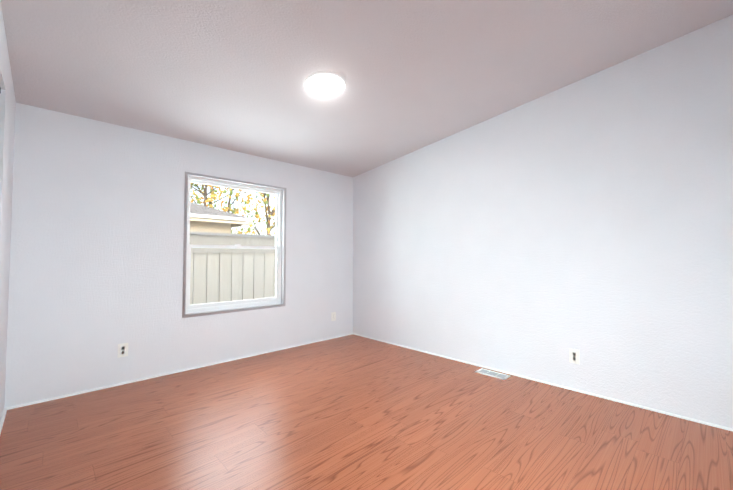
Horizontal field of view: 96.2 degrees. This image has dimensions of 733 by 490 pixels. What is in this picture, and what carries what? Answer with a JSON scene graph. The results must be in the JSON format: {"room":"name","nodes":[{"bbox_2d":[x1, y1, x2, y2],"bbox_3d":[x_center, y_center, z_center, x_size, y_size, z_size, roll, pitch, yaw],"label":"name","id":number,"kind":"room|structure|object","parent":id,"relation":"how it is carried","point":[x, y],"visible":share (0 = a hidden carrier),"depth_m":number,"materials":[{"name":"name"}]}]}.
{"room":"empty bedroom","nodes":[
{"label":"empty bedroom","id":0,"kind":"room"},
{"bbox_2d":[0,1,15,421],"bbox_3d":[-1.659,-0.380,1.329,0.120,3.250,3.490,2,-3,-44],"label":"wall","id":1,"kind":"structure","parent":0,"point":[7,114],"depth_m":2.26,"materials":[{"name":"paint"}]},
{"bbox_2d":[0,408,6,433],"bbox_3d":[-2.551,1.272,2.294,0.015,0.015,0.780,2,-3,-44],"label":"baseboard","id":2,"kind":"structure","parent":1,"relation":"attached to","point":[3,417],"depth_m":2.40,"materials":[{"name":"white wood"}]},
{"bbox_2d":[4,103,352,407],"bbox_3d":[-1.793,-0.297,3.720,4.862,3.250,0.140,2,-3,-44],"label":"wall","id":3,"kind":"structure","parent":0,"point":[96,253],"depth_m":3.14,"materials":[{"name":"paint"}]},
{"bbox_2d":[117,343,127,357],"bbox_3d":[-2.289,0.989,3.094,0.080,0.125,0.009,2,-3,-44],"label":"electrical outlet","id":4,"kind":"object","parent":3,"relation":"attached to","point":[122,349],"visible":1,"depth_m":3.09,"materials":[{"name":"white plastic"}]},
{"bbox_2d":[6,333,352,409],"bbox_3d":[-1.514,1.325,3.826,3.636,0.015,0.015,2,-3,-44],"label":"baseboard","id":5,"kind":"structure","parent":3,"relation":"attached to","point":[54,398],"depth_m":3.25,"materials":[{"name":"white wood"}]},
{"bbox_2d":[185,176,281,313],"bbox_3d":[-1.563,0.007,3.968,1.156,1.496,0.077,2,-3,-44],"label":"window unit","id":6,"kind":"structure","parent":3,"relation":"in","point":[206,307],"depth_m":3.93,"materials":[{"name":"white plastic"}]},
{"bbox_2d":[182,172,285,317],"bbox_3d":[-1.542,0.009,3.946,1.216,1.550,0.138,2,-3,-44],"label":"window frame","id":7,"kind":"structure","parent":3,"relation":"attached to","point":[283,266],"depth_m":3.88,"materials":[{"name":"grey"}]},
{"bbox_2d":[331,312,335,320],"bbox_3d":[-0.482,1.051,4.835,0.080,0.125,0.009,2,-3,-44],"label":"electrical outlet","id":8,"kind":"object","parent":3,"relation":"attached to","point":[333,316],"visible":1,"depth_m":4.83,"materials":[{"name":"white plastic"}]},
{"bbox_2d":[0,334,732,489],"bbox_3d":[-0.151,1.298,1.962,4.862,0.060,5.190,2,-3,-44],"label":"floor","id":9,"kind":"structure","parent":0,"point":[352,412],"depth_m":2.22,"materials":[{"name":"laminate"}]},
{"bbox_2d":[475,368,510,379],"bbox_3d":[1.286,1.313,3.355,0.147,0.006,0.310,2,-3,-44],"label":"floor vent","id":10,"kind":"object","parent":9,"relation":"in","point":[502,376],"visible":1,"depth_m":3.34,"materials":[{"name":"white metal"}]},
{"bbox_2d":[0,0,732,176],"bbox_3d":[-0.151,-1.512,2.059,4.862,0.752,5.190,2,-3,-44],"label":"ceiling","id":11,"kind":"structure","parent":0,"point":[232,75],"depth_m":2.46,"materials":[{"name":"paint"}]},
{"bbox_2d":[304,71,345,97],"bbox_3d":[-0.347,-1.326,2.744,0.350,0.022,0.350,2,-9,-44],"label":"recessed light","id":12,"kind":"object","parent":11,"relation":"in","point":[324,84],"visible":1,"depth_m":2.71,"materials":[{"name":"white"}]},
{"bbox_2d":[353,15,732,428],"bbox_3d":[1.275,-0.298,3.710,0.140,3.250,4.415,2,-3,-44],"label":"wall","id":13,"kind":"structure","parent":0,"point":[590,218],"depth_m":2.92,"materials":[{"name":"paint"}]},
{"bbox_2d":[353,333,732,431],"bbox_3d":[1.220,1.317,3.600,0.015,0.015,4.135,2,-3,-44],"label":"baseboard","id":14,"kind":"structure","parent":13,"relation":"attached to","point":[655,410],"depth_m":2.92,"materials":[{"name":"white wood"}]},
{"bbox_2d":[569,348,579,363],"bbox_3d":[1.862,0.997,2.949,0.009,0.125,0.080,2,-3,-44],"label":"electrical outlet","id":15,"kind":"object","parent":13,"relation":"attached to","point":[574,355],"visible":1,"depth_m":2.94,"materials":[{"name":"white plastic"}]},
{"label":"outside","id":16,"kind":"structure","parent":0,"visible":0},
{"bbox_3d":[-11.617,2.411,19.106,50.000,0.100,35.770,2,-3,-44],"label":"ground","id":17,"kind":"structure","parent":16,"visible":0},
{"bbox_2d":[190,202,252,233],"bbox_3d":[-9.233,0.080,8.260,11.170,3.809,4.500,2,-3,-44],"label":"house","id":18,"kind":"structure","parent":17,"relation":"on","point":[208,220],"depth_m":10.15,"materials":[{"name":"beige"}]},
{"bbox_2d":[190,183,260,214],"bbox_3d":[-10.979,-3.834,23.179,7.738,12.733,7.086,2,-3,-44],"label":"tree","id":19,"kind":"object","parent":17,"relation":"on","point":[212,187],"depth_m":23.26,"materials":[{"name":"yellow plant"}]},
{"bbox_2d":[190,183,267,233],"bbox_3d":[-9.268,-2.848,18.354,7.050,10.382,7.927,2,-3,-44],"label":"tree","id":20,"kind":"object","parent":17,"relation":"on","point":[212,196],"depth_m":18.75,"materials":[{"name":"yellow plant"}]},
{"bbox_2d":[191,184,271,230],"bbox_3d":[-9.082,-3.513,21.340,7.202,11.931,6.749,2,-3,-44],"label":"tree","id":21,"kind":"object","parent":17,"relation":"on","point":[215,206],"depth_m":21.22,"materials":[{"name":"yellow plant"}]},
{"bbox_2d":[190,231,275,304],"bbox_3d":[-0.842,0.901,7.266,17.009,2.100,0.160,2,-3,-44],"label":"fence","id":22,"kind":"object","parent":17,"relation":"on","point":[222,252],"depth_m":5.76,"materials":[{"name":"beige wood"}]},
{"bbox_2d":[214,191,274,234],"bbox_3d":[-6.442,-2.964,22.015,7.300,10.898,8.049,2,-3,-44],"label":"tree","id":23,"kind":"object","parent":17,"relation":"on","point":[268,207],"depth_m":21.48,"materials":[{"name":"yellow plant"}]},
{"bbox_2d":[233,193,274,234],"bbox_3d":[-7.645,-3.571,25.139,7.336,12.290,6.666,2,-3,-44],"label":"tree","id":24,"kind":"object","parent":17,"relation":"on","point":[261,206],"depth_m":25.02,"materials":[{"name":"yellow plant"}]}
]}

